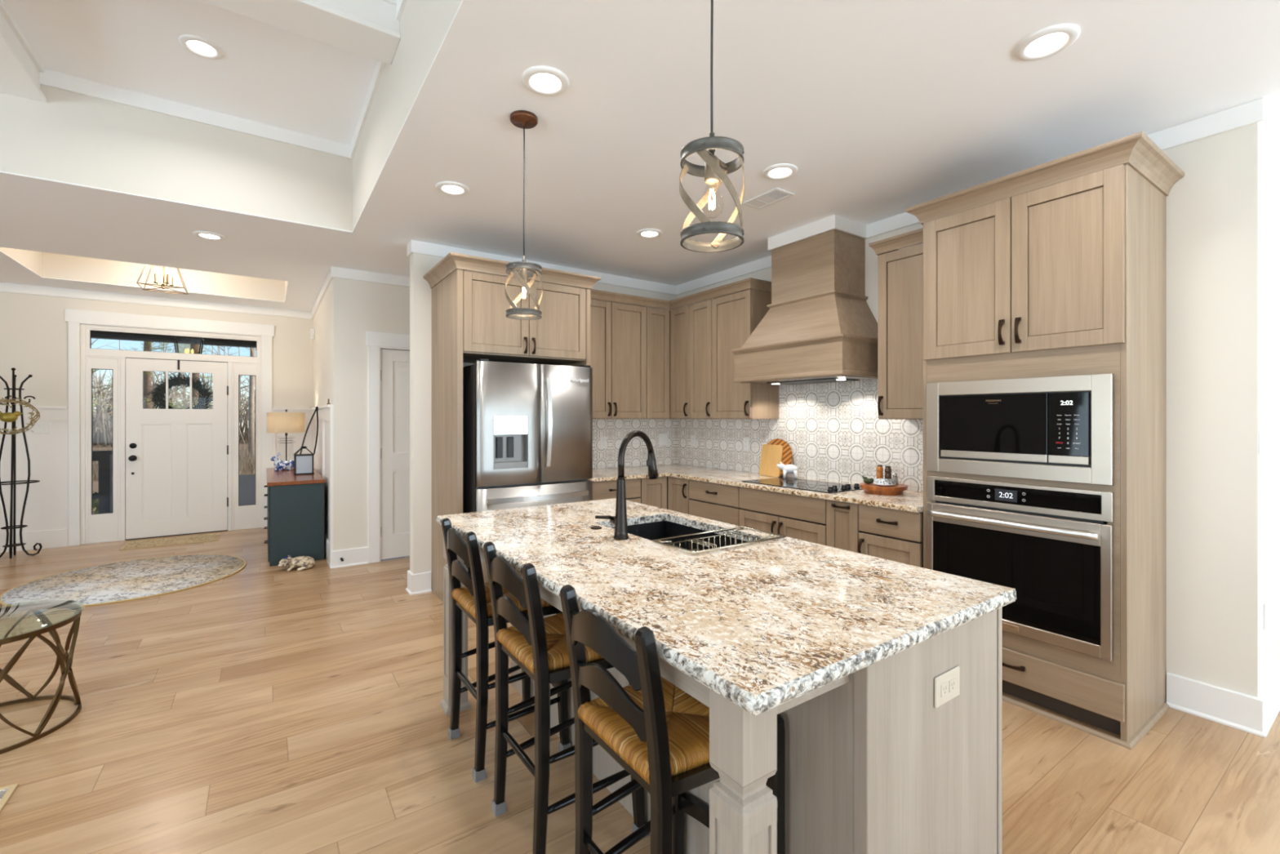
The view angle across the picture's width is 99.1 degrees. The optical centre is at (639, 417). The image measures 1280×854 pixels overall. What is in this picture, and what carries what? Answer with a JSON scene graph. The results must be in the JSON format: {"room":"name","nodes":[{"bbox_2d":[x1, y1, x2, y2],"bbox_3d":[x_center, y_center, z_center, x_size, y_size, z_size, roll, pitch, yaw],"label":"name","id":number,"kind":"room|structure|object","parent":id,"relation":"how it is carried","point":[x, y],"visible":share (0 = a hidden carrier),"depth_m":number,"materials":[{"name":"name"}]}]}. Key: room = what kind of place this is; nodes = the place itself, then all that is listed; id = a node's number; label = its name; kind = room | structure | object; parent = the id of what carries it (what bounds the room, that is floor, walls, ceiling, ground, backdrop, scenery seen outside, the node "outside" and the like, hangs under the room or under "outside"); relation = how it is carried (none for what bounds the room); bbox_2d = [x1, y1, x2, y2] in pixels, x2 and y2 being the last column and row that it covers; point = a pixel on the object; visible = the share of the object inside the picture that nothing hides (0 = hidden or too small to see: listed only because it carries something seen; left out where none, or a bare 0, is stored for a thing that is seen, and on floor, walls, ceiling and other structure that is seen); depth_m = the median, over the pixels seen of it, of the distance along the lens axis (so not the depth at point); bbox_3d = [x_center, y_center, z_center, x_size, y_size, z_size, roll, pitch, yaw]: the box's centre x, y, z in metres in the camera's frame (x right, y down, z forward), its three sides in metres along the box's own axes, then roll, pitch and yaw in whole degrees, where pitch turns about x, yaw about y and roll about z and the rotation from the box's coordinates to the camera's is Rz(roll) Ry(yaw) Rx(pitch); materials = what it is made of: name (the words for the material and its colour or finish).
{"room":"kitchen","nodes":[
{"label":"kitchen","id":0,"kind":"room"},
{"bbox_2d":[0,291,312,408],"bbox_3d":[-6.743,-0.003,5.488,6.120,2.750,0.150,0,0,-35],"label":"wall","id":1,"kind":"structure","parent":0,"point":[33,328],"depth_m":5.80,"materials":[{"name":"beige paint"}]},
{"bbox_2d":[34,422,50,433],"bbox_3d":[-6.262,0.110,5.716,0.118,0.116,0.008,0,0,-35],"label":"wall switch","id":2,"kind":"object","parent":1,"relation":"attached to","point":[39,428],"visible":0.94,"depth_m":5.72,"materials":[{"name":"white"}]},
{"bbox_2d":[84,355,120,543],"bbox_3d":[-5.916,0.349,6.017,0.282,2.045,0.057,0,0,-35],"label":"window","id":3,"kind":"structure","parent":1,"relation":"in","point":[101,527],"depth_m":5.99,"materials":[{"name":"white"}]},
{"bbox_2d":[64,308,274,546],"bbox_3d":[-5.358,0.107,6.332,1.849,2.530,0.032,0,0,-35],"label":"trim","id":4,"kind":"structure","parent":1,"relation":"attached to","point":[74,317],"depth_m":6.00,"materials":[{"name":"white"}]},
{"bbox_2d":[80,324,261,544],"bbox_3d":[-5.415,0.174,6.394,1.605,2.395,0.125,0,0,-35],"label":"trim","id":5,"kind":"structure","parent":1,"relation":"attached to","point":[83,353],"depth_m":6.09,"materials":[{"name":"white"}]},
{"bbox_2d":[84,328,258,358],"bbox_3d":[-5.396,-0.853,6.375,1.545,0.240,0.057,0,0,-35],"label":"window","id":6,"kind":"structure","parent":1,"relation":"in","point":[87,331],"depth_m":6.26,"materials":[{"name":"white"}]},
{"bbox_2d":[125,358,228,538],"bbox_3d":[-5.364,0.347,6.349,0.920,2.026,0.117,0,0,-35],"label":"door","id":7,"kind":"structure","parent":1,"relation":"in","point":[176,460],"depth_m":6.34,"materials":[{"name":"white wood"}]},
{"bbox_2d":[177,360,180,386],"bbox_3d":[-5.347,-0.514,6.315,0.018,0.297,0.147,0,0,-35],"label":"hook","id":8,"kind":"object","parent":7,"relation":"hanging from","point":[179,373],"visible":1,"depth_m":6.32,"materials":[{"name":"metal"}]},
{"bbox_2d":[143,372,213,408],"bbox_3d":[-5.453,-0.246,6.514,0.743,0.678,0.216,0,0,-35],"label":"wreath","id":9,"kind":"object","parent":8,"relation":"hanging from","point":[159,393],"visible":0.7,"depth_m":6.46,"materials":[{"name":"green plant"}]},
{"bbox_2d":[231,362,258,530],"bbox_3d":[-4.871,0.349,6.737,0.269,2.045,0.057,0,0,-35],"label":"window","id":10,"kind":"structure","parent":1,"relation":"in","point":[245,516],"depth_m":6.68,"materials":[{"name":"white"}]},
{"bbox_2d":[0,0,462,301],"bbox_3d":[-3.129,-1.698,0.613,5.741,0.629,11.160,0,0,-35],"label":"tray ceiling side","id":11,"kind":"structure","parent":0,"point":[71,137],"depth_m":3.46,"materials":[{"name":"beige paint"}]},
{"bbox_2d":[0,0,400,102],"bbox_3d":[-2.221,-1.918,-0.705,5.541,0.190,7.759,0,0,-35],"label":"ceiling beam","id":12,"kind":"structure","parent":11,"relation":"attached to","point":[370,28],"depth_m":2.60,"materials":[{"name":"white paint"}]},
{"bbox_2d":[0,266,409,319],"bbox_3d":[-4.328,-1.330,5.490,10.100,0.094,2.588,0,0,-35],"label":"trim","id":13,"kind":"structure","parent":11,"relation":"attached to","point":[334,272],"depth_m":5.94,"materials":[{"name":"white"}]},
{"bbox_2d":[39,0,406,159],"bbox_3d":[-2.222,-1.968,-0.705,5.541,0.090,7.760,0,0,-35],"label":"trim","id":14,"kind":"structure","parent":11,"relation":"attached to","point":[50,78],"depth_m":3.48,"materials":[{"name":"white"}]},
{"bbox_2d":[312,277,409,550],"bbox_3d":[-1.854,-0.003,7.205,4.080,2.750,2.570,0,0,-35],"label":"wall","id":15,"kind":"structure","parent":0,"point":[349,308],"depth_m":5.10,"materials":[{"name":"beige paint"}]},
{"bbox_2d":[0,404,333,566],"bbox_3d":[-6.013,0.625,4.340,6.020,1.493,2.570,0,0,-35],"label":"wainscoting","id":16,"kind":"structure","parent":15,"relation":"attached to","point":[46,510],"depth_m":5.71,"materials":[{"name":"white"}]},
{"bbox_2d":[326,546,368,568],"bbox_3d":[-1.219,1.294,6.260,4.106,0.155,0.346,0,0,-35],"label":"baseboard","id":17,"kind":"structure","parent":15,"relation":"attached to","point":[355,556],"depth_m":5.05,"materials":[{"name":"white"}]},
{"bbox_2d":[366,331,409,563],"bbox_3d":[-2.186,0.280,5.462,1.012,2.185,0.124,0,0,-35],"label":"trim","id":18,"kind":"structure","parent":15,"relation":"attached to","point":[375,341],"depth_m":5.17,"materials":[{"name":"white"}]},
{"bbox_2d":[380,348,409,559],"bbox_3d":[-2.186,0.351,5.451,0.769,2.018,0.056,0,0,-35],"label":"door","id":19,"kind":"structure","parent":15,"relation":"in","point":[394,364],"depth_m":5.30,"materials":[{"name":"white"}]},
{"bbox_2d":[409,253,675,573],"bbox_3d":[-0.670,-0.003,5.076,2.745,2.750,0.120,0,0,-35],"label":"wall","id":20,"kind":"structure","parent":0,"point":[420,291],"depth_m":4.29,"materials":[{"name":"beige paint"}]},
{"bbox_2d":[590,288,648,418],"bbox_3d":[-0.352,-0.550,4.986,0.793,1.120,0.384,0,0,-35],"label":"upper cabinet","id":21,"kind":"object","parent":20,"relation":"attached to","point":[618,321],"visible":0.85,"depth_m":4.92,"materials":[{"name":"brown wood"}]},
{"bbox_2d":[592,418,675,469],"bbox_3d":[-0.206,0.252,5.315,1.406,0.520,0.010,0,0,-35],"label":"tiled wall","id":22,"kind":"structure","parent":20,"relation":"attached to","point":[615,430],"depth_m":5.40,"materials":[{"name":"tile"}]},
{"bbox_2d":[0,0,1279,311],"bbox_3d":[-0.759,-1.718,2.160,12.200,0.680,12.420,0,0,-35],"label":"ceiling","id":23,"kind":"structure","parent":0,"point":[881,108],"depth_m":2.70,"materials":[{"name":"white paint"}]},
{"bbox_2d":[136,264,188,294],"bbox_3d":[-4.671,-1.453,5.349,0.346,0.388,0.347,0,0,-35],"label":"chandelier","id":24,"kind":"object","parent":23,"relation":"hanging from","point":[164,284],"visible":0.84,"depth_m":5.34,"materials":[{"name":"gold metal"}]},
{"bbox_2d":[153,273,163,284],"bbox_3d":[-4.687,-1.344,5.315,0.031,0.110,0.080,0,0,30],"label":"candle","id":25,"kind":"object","parent":24,"relation":"on","point":[155,274],"depth_m":5.29,"materials":[{"name":"wax"}]},
{"bbox_2d":[178,34,223,59],"bbox_3d":[-2.381,-2.006,2.962,0.192,0.012,0.192,0,0,-35],"label":"recessed light","id":26,"kind":"object","parent":23,"relation":"in","point":[198,46],"visible":1,"depth_m":2.95,"materials":[{"name":"white"}]},
{"bbox_2d":[193,231,225,239],"bbox_3d":[-3.255,-1.371,4.124,0.192,0.012,0.192,0,0,-35],"label":"recessed light","id":27,"kind":"object","parent":23,"relation":"in","point":[207,235],"visible":1,"depth_m":4.11,"materials":[{"name":"white"}]},
{"bbox_2d":[435,181,469,195],"bbox_3d":[-1.125,-1.371,3.276,0.192,0.012,0.192,0,0,-35],"label":"recessed light","id":28,"kind":"object","parent":23,"relation":"in","point":[450,188],"visible":1,"depth_m":3.26,"materials":[{"name":"white"}]},
{"bbox_2d":[505,110,542,319],"bbox_3d":[-0.533,-0.920,2.507,0.166,0.916,0.166,0,0,34],"label":"pendant lamp","id":29,"kind":"object","parent":23,"relation":"hanging from","point":[523,119],"visible":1,"depth_m":2.49,"materials":[{"name":"grey metal"}]},
{"bbox_2d":[520,268,528,284],"bbox_3d":[-0.533,-0.650,2.507,0.038,0.064,0.038,0,0,-35],"label":"socket","id":30,"kind":"object","parent":29,"relation":"attached to","point":[523,272],"depth_m":2.49,"materials":[{"name":"metal"}]},
{"bbox_2d":[521,66,568,95],"bbox_3d":[-0.387,-1.371,2.233,0.192,0.012,0.192,0,0,-35],"label":"recessed light","id":31,"kind":"object","parent":23,"relation":"in","point":[540,80],"visible":1,"depth_m":2.22,"materials":[{"name":"white"}]},
{"bbox_2d":[636,228,662,238],"bbox_3d":[0.071,-1.371,4.071,0.192,0.012,0.192,0,0,-35],"label":"recessed light","id":32,"kind":"object","parent":23,"relation":"in","point":[646,233],"visible":1,"depth_m":4.06,"materials":[{"name":"white"}]},
{"bbox_2d":[679,0,744,252],"bbox_3d":[0.185,-0.913,1.400,0.166,0.930,0.166,0,0,34],"label":"pendant lamp","id":33,"kind":"object","parent":23,"relation":"hanging from","point":[714,171],"visible":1,"depth_m":1.38,"materials":[{"name":"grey metal"}]},
{"bbox_2d":[704,155,719,185],"bbox_3d":[0.185,-0.636,1.400,0.038,0.064,0.038,0,0,-35],"label":"socket","id":34,"kind":"object","parent":33,"relation":"attached to","point":[711,178],"depth_m":1.39,"materials":[{"name":"metal"}]},
{"bbox_2d":[742,187,794,209],"bbox_3d":[0.802,-1.374,3.434,0.163,0.007,0.295,0,0,-35],"label":"ceiling vent","id":35,"kind":"object","parent":23,"relation":"in","point":[775,195],"visible":0.97,"depth_m":3.42,"materials":[{"name":"white"}]},
{"bbox_2d":[747,191,787,207],"bbox_3d":[0.802,-1.373,3.434,0.111,0.006,0.239,0,0,-35],"label":"grille","id":36,"kind":"object","parent":35,"relation":"attached to","point":[773,197],"depth_m":3.43,"materials":[{"name":"white"}]},
{"bbox_2d":[762,163,797,179],"bbox_3d":[0.784,-1.371,3.052,0.192,0.012,0.192,0,0,-35],"label":"recessed light","id":37,"kind":"object","parent":23,"relation":"in","point":[782,171],"visible":1,"depth_m":3.04,"materials":[{"name":"white"}]},
{"bbox_2d":[1014,23,1079,61],"bbox_3d":[1.494,-1.371,2.004,0.192,0.012,0.192,0,0,-35],"label":"recessed light","id":38,"kind":"object","parent":23,"relation":"in","point":[1048,42],"visible":1,"depth_m":1.99,"materials":[{"name":"white"}]},
{"bbox_2d":[0,527,1279,853],"bbox_3d":[-0.754,1.422,2.152,12.200,0.100,12.400,0,0,-35],"label":"floor","id":39,"kind":"structure","parent":0,"point":[261,708],"depth_m":2.26,"materials":[{"name":"brown wood"}]},
{"bbox_2d":[0,782,18,811],"bbox_3d":[-2.742,1.367,0.037,2.965,0.010,2.812,0,0,-35],"label":"area rug","id":40,"kind":"object","parent":39,"relation":"on","point":[6,792],"visible":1,"depth_m":1.98,"materials":[{"name":"fabric"}]},
{"bbox_2d":[0,367,42,558],"bbox_3d":[-6.123,0.442,5.346,0.360,1.860,0.342,0,0,-5],"label":"iron stand","id":41,"kind":"object","parent":39,"relation":"on","point":[12,482],"visible":0.96,"depth_m":5.34,"materials":[{"name":"metal"}]},
{"bbox_2d":[0,395,39,435],"bbox_3d":[-6.045,-0.018,5.231,0.403,0.390,0.107,0,0,-35],"label":"twig wreath","id":42,"kind":"object","parent":41,"relation":"hanging from","point":[6,416],"visible":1,"depth_m":5.25,"materials":[{"name":"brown plant"}]},
{"bbox_2d":[0,600,84,754],"bbox_3d":[-2.851,1.133,2.380,0.602,0.478,0.602,0,0,-35],"label":"side table","id":43,"kind":"object","parent":39,"relation":"on","point":[63,656],"visible":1,"depth_m":2.51,"materials":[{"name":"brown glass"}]},
{"bbox_2d":[0,554,246,608],"bbox_3d":[-4.319,1.367,4.675,1.534,0.010,1.534,0,0,-35],"label":"round rug","id":44,"kind":"object","parent":39,"relation":"on","point":[136,579],"visible":0.91,"depth_m":4.55,"materials":[{"name":"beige fabric"}]},
{"bbox_2d":[119,533,221,550],"bbox_3d":[-5.170,1.367,6.047,0.809,0.008,0.449,0,0,-35],"label":"door mat","id":45,"kind":"object","parent":39,"relation":"on","point":[214,536],"visible":1,"depth_m":6.02,"materials":[{"name":"beige"}]},
{"bbox_2d":[263,467,324,566],"bbox_3d":[-3.730,0.984,5.840,0.486,0.776,1.749,0,0,-35],"label":"chest","id":46,"kind":"object","parent":39,"relation":"on","point":[295,518],"visible":0.94,"depth_m":5.16,"materials":[{"name":"teal paint"}]},
{"bbox_2d":[270,452,293,471],"bbox_3d":[-4.023,0.494,6.166,0.256,0.203,0.100,0,0,-35],"label":"rabbit figurine","id":47,"kind":"object","parent":46,"relation":"on","point":[280,465],"visible":0.91,"depth_m":6.12,"materials":[{"name":"blue ceramic"}]},
{"bbox_2d":[266,409,305,461],"bbox_3d":[-4.137,0.251,6.379,0.376,0.691,0.376,0,0,-35],"label":"table lamp","id":48,"kind":"object","parent":46,"relation":"on","point":[286,422],"visible":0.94,"depth_m":6.23,"materials":[{"name":"fabric"}]},
{"bbox_2d":[293,406,318,475],"bbox_3d":[-3.551,0.240,5.799,0.222,0.712,0.182,0,0,-35],"label":"candle lantern","id":49,"kind":"object","parent":46,"relation":"on","point":[303,463],"visible":1,"depth_m":5.74,"materials":[{"name":"black metal"}]},
{"bbox_2d":[277,555,315,571],"bbox_3d":[-3.124,1.311,4.963,0.285,0.122,0.237,0,0,-35],"label":"frog figurine","id":50,"kind":"object","parent":39,"relation":"on","point":[304,562],"visible":1,"depth_m":4.92,"materials":[{"name":"ceramic"}]},
{"bbox_2d":[441,517,571,782],"bbox_3d":[-0.581,0.902,2.302,0.426,0.943,0.445,0,0,-35],"label":"counter stool","id":51,"kind":"object","parent":39,"relation":"on","point":[473,599],"visible":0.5,"depth_m":2.16,"materials":[{"name":"black paint"}]},
{"bbox_2d":[422,252,601,602],"bbox_3d":[-1.004,0.131,4.306,1.176,2.483,0.764,0,0,-35],"label":"tall cabinet","id":52,"kind":"object","parent":39,"relation":"on","point":[470,323],"visible":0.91,"depth_m":4.01,"materials":[{"name":"brown wood"}]},
{"bbox_2d":[462,358,592,582],"bbox_3d":[-0.932,0.484,4.247,0.900,1.775,0.868,0,0,-35],"label":"refrigerator","id":53,"kind":"object","parent":39,"relation":"on","point":[527,428],"visible":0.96,"depth_m":3.91,"materials":[{"name":"grey metal"}]},
{"bbox_2d":[483,541,648,853],"bbox_3d":[-0.272,0.902,1.853,0.426,0.943,0.445,0,0,-35],"label":"counter stool","id":54,"kind":"object","parent":39,"relation":"on","point":[538,646],"visible":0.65,"depth_m":1.71,"materials":[{"name":"black paint"}]},
{"bbox_2d":[592,478,640,502],"bbox_3d":[-0.378,0.945,4.783,0.520,0.855,0.688,0,0,-35],"label":"base cabinet","id":55,"kind":"object","parent":39,"relation":"on","point":[603,490],"visible":0.12,"depth_m":4.52,"materials":[{"name":"grey"}]},
{"bbox_2d":[640,475,690,514],"bbox_3d":[0.278,0.945,5.081,0.894,0.855,0.942,0,0,-35],"label":"base cabinet","id":56,"kind":"object","parent":39,"relation":"on","point":[671,493],"visible":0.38,"depth_m":4.75,"materials":[{"name":"grey"}]},
{"bbox_2d":[590,463,923,512],"bbox_3d":[0.621,0.501,4.113,1.405,0.030,2.906,0,0,-35],"label":"countertop","id":57,"kind":"structure","parent":56,"relation":"on","point":[909,500],"depth_m":4.16,"materials":[{"name":"stone"}]},
{"bbox_2d":[759,444,782,476],"bbox_3d":[1.088,0.355,4.528,0.057,0.261,0.216,0,0,-35],"label":"cutting board","id":58,"kind":"object","parent":57,"relation":"on","point":[771,455],"visible":0.99,"depth_m":4.52,"materials":[{"name":"brown wood"}]},
{"bbox_2d":[767,438,792,475],"bbox_3d":[1.131,0.331,4.513,0.065,0.311,0.312,0,0,-35],"label":"round cutting board","id":59,"kind":"object","parent":57,"relation":"on","point":[787,457],"visible":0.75,"depth_m":4.44,"materials":[{"name":"brown wood"}]},
{"bbox_2d":[777,461,800,478],"bbox_3d":[1.179,0.415,4.324,0.188,0.126,0.068,0,0,17],"label":"pig figurine","id":60,"kind":"object","parent":57,"relation":"on","point":[789,468],"visible":1,"depth_m":4.30,"materials":[{"name":"white ceramic"}]},
{"bbox_2d":[742,476,862,493],"bbox_3d":[1.196,0.470,3.957,0.490,0.031,0.790,0,0,-35],"label":"cooktop","id":61,"kind":"object","parent":57,"relation":"in","point":[790,482],"visible":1,"depth_m":3.91,"materials":[{"name":"black glass"}]},
{"bbox_2d":[859,481,907,495],"bbox_3d":[1.576,0.460,3.534,0.299,0.052,0.286,0,0,-35],"label":"tray","id":62,"kind":"object","parent":57,"relation":"on","point":[895,490],"visible":0.91,"depth_m":3.43,"materials":[{"name":"wood"}]},
{"bbox_2d":[872,478,895,486],"bbox_3d":[1.560,0.413,3.485,0.132,0.042,0.132,0,0,-35],"label":"butter dish","id":63,"kind":"object","parent":62,"relation":"on","point":[879,482],"visible":1,"depth_m":3.46,"materials":[{"name":"white ceramic"}]},
{"bbox_2d":[560,584,785,853],"bbox_3d":[0.066,0.902,1.363,0.426,0.943,0.445,0,0,-35],"label":"counter stool","id":64,"kind":"object","parent":39,"relation":"on","point":[656,731],"visible":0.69,"depth_m":1.26,"materials":[{"name":"black paint"}]},
{"bbox_2d":[688,479,740,525],"bbox_3d":[0.813,0.945,4.520,0.648,0.855,0.586,0,0,-35],"label":"base cabinet","id":65,"kind":"object","parent":39,"relation":"on","point":[710,500],"visible":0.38,"depth_m":4.33,"materials":[{"name":"grey"}]},
{"bbox_2d":[440,537,1002,853],"bbox_3d":[0.040,0.939,2.068,1.030,0.866,2.020,0,0,-35],"label":"kitchen island","id":66,"kind":"object","parent":39,"relation":"on","point":[873,766],"visible":0.34,"depth_m":1.25,"materials":[{"name":"brown wood"}]},
{"bbox_2d":[435,497,1016,715],"bbox_3d":[0.030,0.489,2.064,1.042,0.034,2.084,0,0,-35],"label":"island countertop","id":67,"kind":"structure","parent":66,"relation":"on","point":[765,625],"depth_m":1.45,"materials":[{"name":"stone"}]},
{"bbox_2d":[595,430,658,539],"bbox_3d":[-0.029,0.262,2.195,0.309,0.420,0.095,0,0,-40],"label":"kitchen faucet","id":68,"kind":"object","parent":67,"relation":"on","point":[620,520],"visible":1,"depth_m":2.13,"materials":[{"name":"black metal"}]},
{"bbox_2d":[611,520,748,551],"bbox_3d":[0.157,0.623,2.288,0.439,0.232,0.726,0,0,-35],"label":"sink","id":69,"kind":"object","parent":67,"relation":"in","point":[661,529],"visible":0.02,"depth_m":2.60,"materials":[{"name":"black"}]},
{"bbox_2d":[652,525,786,555],"bbox_3d":[0.308,0.504,2.089,0.471,0.090,0.236,0,0,-35],"label":"dish rack","id":70,"kind":"object","parent":69,"relation":"on","point":[660,541],"visible":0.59,"depth_m":2.10,"materials":[{"name":"silver metal"}]},
{"bbox_2d":[666,532,764,551],"bbox_3d":[0.293,0.511,2.090,0.359,0.076,0.161,0,0,-35],"label":"basket","id":71,"kind":"object","parent":70,"relation":"on","point":[762,538],"depth_m":2.12,"materials":[{"name":"silver metal"}]},
{"bbox_2d":[933,666,959,707],"bbox_3d":[0.750,0.656,1.330,0.116,0.072,0.007,0,0,-35],"label":"island outlet","id":72,"kind":"object","parent":66,"relation":"attached to","point":[947,685],"visible":1,"depth_m":1.32,"materials":[{"name":"beige"}]},
{"bbox_2d":[738,486,826,545],"bbox_3d":[1.200,0.945,3.958,0.648,0.855,0.774,0,0,-35],"label":"base cabinet","id":73,"kind":"object","parent":39,"relation":"on","point":[802,517],"visible":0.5,"depth_m":3.75,"materials":[{"name":"grey"}]},
{"bbox_2d":[826,499,860,552],"bbox_3d":[1.486,0.945,3.544,0.648,0.855,0.228,0,0,-35],"label":"base cabinet","id":74,"kind":"object","parent":39,"relation":"on","point":[842,531],"visible":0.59,"depth_m":3.38,"materials":[{"name":"grey"}]},
{"bbox_2d":[857,504,923,567],"bbox_3d":[1.659,0.945,3.293,0.648,0.855,0.378,0,0,-35],"label":"base cabinet","id":75,"kind":"object","parent":39,"relation":"on","point":[889,534],"visible":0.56,"depth_m":3.11,"materials":[{"name":"grey"}]},
{"bbox_2d":[904,131,1184,749],"bbox_3d":[2.007,0.112,2.780,0.659,2.520,0.986,0,0,-35],"label":"tall cabinet","id":76,"kind":"object","parent":39,"relation":"on","point":[1057,267],"visible":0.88,"depth_m":2.47,"materials":[{"name":"brown wood"}]},
{"bbox_2d":[926,475,1113,661],"bbox_3d":[1.971,0.671,2.760,0.622,0.711,0.781,0,0,-35],"label":"wall oven","id":77,"kind":"object","parent":76,"relation":"in","point":[1052,545],"visible":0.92,"depth_m":2.52,"materials":[{"name":"silver metal"}]},
{"bbox_2d":[926,373,1113,485],"bbox_3d":[1.942,0.050,2.743,0.425,0.474,0.784,0,0,-35],"label":"microwave","id":78,"kind":"object","parent":76,"relation":"in","point":[1057,427],"visible":1,"depth_m":2.56,"materials":[{"name":"silver metal"}]},
{"bbox_2d":[675,122,1279,697],"bbox_3d":[2.826,-0.003,4.940,3.140,2.750,4.070,0,0,-35],"label":"wall","id":79,"kind":"structure","parent":0,"point":[1223,216],"depth_m":2.49,"materials":[{"name":"beige paint"}]},
{"bbox_2d":[675,379,923,492],"bbox_3d":[1.205,0.042,4.515,0.011,0.940,2.908,0,0,-35],"label":"tiled wall","id":80,"kind":"structure","parent":79,"relation":"attached to","point":[834,430],"depth_m":4.20,"materials":[{"name":"white tile"}]},
{"bbox_2d":[645,296,690,418],"bbox_3d":[0.300,-0.550,5.288,0.623,1.120,0.626,0,0,-35],"label":"upper cabinet","id":81,"kind":"object","parent":80,"relation":"attached to","point":[667,331],"visible":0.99,"depth_m":5.15,"materials":[{"name":"brown wood"}]},
{"bbox_2d":[685,289,713,418],"bbox_3d":[0.664,-0.550,4.970,0.384,1.120,0.312,0,0,-35],"label":"upper cabinet","id":82,"kind":"object","parent":80,"relation":"attached to","point":[700,313],"visible":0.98,"depth_m":4.88,"materials":[{"name":"brown wood"}]},
{"bbox_2d":[708,277,778,418],"bbox_3d":[0.893,-0.550,4.637,0.384,1.120,0.496,0,0,-35],"label":"upper cabinet","id":83,"kind":"object","parent":80,"relation":"attached to","point":[738,308],"visible":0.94,"depth_m":4.53,"materials":[{"name":"brown wood"}]},
{"bbox_2d":[730,229,877,385],"bbox_3d":[1.224,-0.770,3.991,0.572,1.025,1.003,0,0,-35],"label":"range hood","id":84,"kind":"object","parent":80,"relation":"attached to","point":[819,326],"visible":0.95,"depth_m":3.81,"materials":[{"name":"brown wood"}]},
{"bbox_2d":[868,227,923,419],"bbox_3d":[1.746,-0.550,3.399,0.384,1.120,0.454,0,0,-35],"label":"upper cabinet","id":85,"kind":"object","parent":80,"relation":"attached to","point":[900,272],"visible":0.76,"depth_m":3.35,"materials":[{"name":"brown wood"}]},
{"bbox_2d":[405,569,1279,737],"bbox_3d":[1.594,1.294,3.990,6.808,0.155,2.458,0,0,18],"label":"baseboard","id":86,"kind":"structure","parent":79,"relation":"attached to","point":[1252,714],"depth_m":2.48,"materials":[{"name":"white"}]},
{"bbox_2d":[406,97,1279,295],"bbox_3d":[1.602,-1.330,4.013,6.775,0.094,2.461,0,0,19],"label":"trim","id":87,"kind":"structure","parent":79,"relation":"attached to","point":[1256,111],"depth_m":3.81,"materials":[{"name":"white wood"}]},
{"bbox_2d":[1258,429,1263,456],"bbox_3d":[2.740,0.110,2.404,0.072,0.116,0.008,0,0,-35],"label":"wall switch","id":88,"kind":"object","parent":79,"relation":"attached to","point":[1260,431],"visible":1,"depth_m":2.39,"materials":[{"name":"white"}]},
{"bbox_2d":[1263,600,1268,630],"bbox_3d":[2.840,0.897,2.473,0.072,0.116,0.007,0,0,-35],"label":"wall outlet","id":89,"kind":"object","parent":79,"relation":"attached to","point":[1266,604],"visible":1,"depth_m":2.46,"materials":[{"name":"white"}]},
{"label":"outside","id":90,"kind":"structure","parent":0,"visible":0},
{"bbox_2d":[92,431,255,513],"bbox_3d":[-24.364,1.722,35.371,80.000,0.200,64.100,0,0,-35],"label":"ground","id":91,"kind":"structure","parent":90,"point":[95,483],"depth_m":27.81,"materials":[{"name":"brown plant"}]},
{"bbox_2d":[102,341,184,408],"bbox_3d":[-23.793,-4.857,26.250,3.468,13.003,3.024,0,0,12],"label":"pine tree","id":92,"kind":"object","parent":91,"relation":"on","point":[148,345],"visible":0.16,"depth_m":26.09,"materials":[{"name":"green plant"}]},
{"bbox_2d":[91,338,256,446],"bbox_3d":[-33.073,-3.015,35.415,43.512,9.425,17.534,0,0,-35],"label":"treeline","id":93,"kind":"object","parent":91,"relation":"on","point":[100,419],"visible":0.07,"depth_m":33.27,"materials":[{"name":"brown plant"}]},
{"bbox_2d":[92,444,255,480],"bbox_3d":[-13.423,1.136,15.296,10.143,0.992,2.762,0,0,-35],"label":"dry brush","id":94,"kind":"object","parent":91,"relation":"on","point":[245,466],"visible":0.09,"depth_m":15.80,"materials":[{"name":"plant"}]},
{"bbox_2d":[144,344,244,408],"bbox_3d":[-18.564,-4.857,22.980,3.468,13.003,3.024,0,0,-19],"label":"pine tree","id":95,"kind":"object","parent":91,"relation":"on","point":[195,347],"visible":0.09,"depth_m":22.85,"materials":[{"name":"green plant"}]},
{"bbox_2d":[235,347,255,455],"bbox_3d":[-14.905,-3.514,21.625,3.435,10.353,2.822,0,0,-7],"label":"bare tree","id":96,"kind":"object","parent":91,"relation":"on","point":[252,378],"visible":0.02,"depth_m":21.42,"materials":[{"name":"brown plant"}]},
{"bbox_2d":[239,474,255,505],"bbox_3d":[-6.731,1.615,13.517,7.750,0.015,8.100,0,0,-35],"label":"driveway","id":97,"kind":"structure","parent":91,"relation":"on","point":[246,482],"depth_m":12.21,"materials":[{"name":"concrete"}]},
{"bbox_3d":[-5.892,1.497,7.672,11.000,0.150,2.480,0,0,-35],"label":"floor","id":98,"kind":"structure","parent":91,"relation":"on","visible":0},
{"bbox_2d":[92,450,112,513],"bbox_3d":[-8.651,0.947,7.094,2.600,0.950,0.120,0,0,-35],"label":"porch railing","id":99,"kind":"object","parent":98,"relation":"on","point":[104,457],"visible":0.31,"depth_m":7.75,"materials":[{"name":"grey"}]},
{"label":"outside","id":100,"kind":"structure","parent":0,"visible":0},
{"bbox_2d":[91,330,256,347],"bbox_3d":[-5.920,-1.238,7.713,11.000,0.180,2.580,0,0,-35],"label":"ceiling","id":101,"kind":"structure","parent":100,"point":[95,335],"depth_m":8.16,"materials":[{"name":"grey"}]},
{"bbox_2d":[173,336,204,354],"bbox_3d":[-6.207,-0.960,7.503,0.330,0.577,0.330,0,0,-35],"label":"lantern","id":102,"kind":"object","parent":101,"relation":"hanging from","point":[186,350],"visible":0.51,"depth_m":7.52,"materials":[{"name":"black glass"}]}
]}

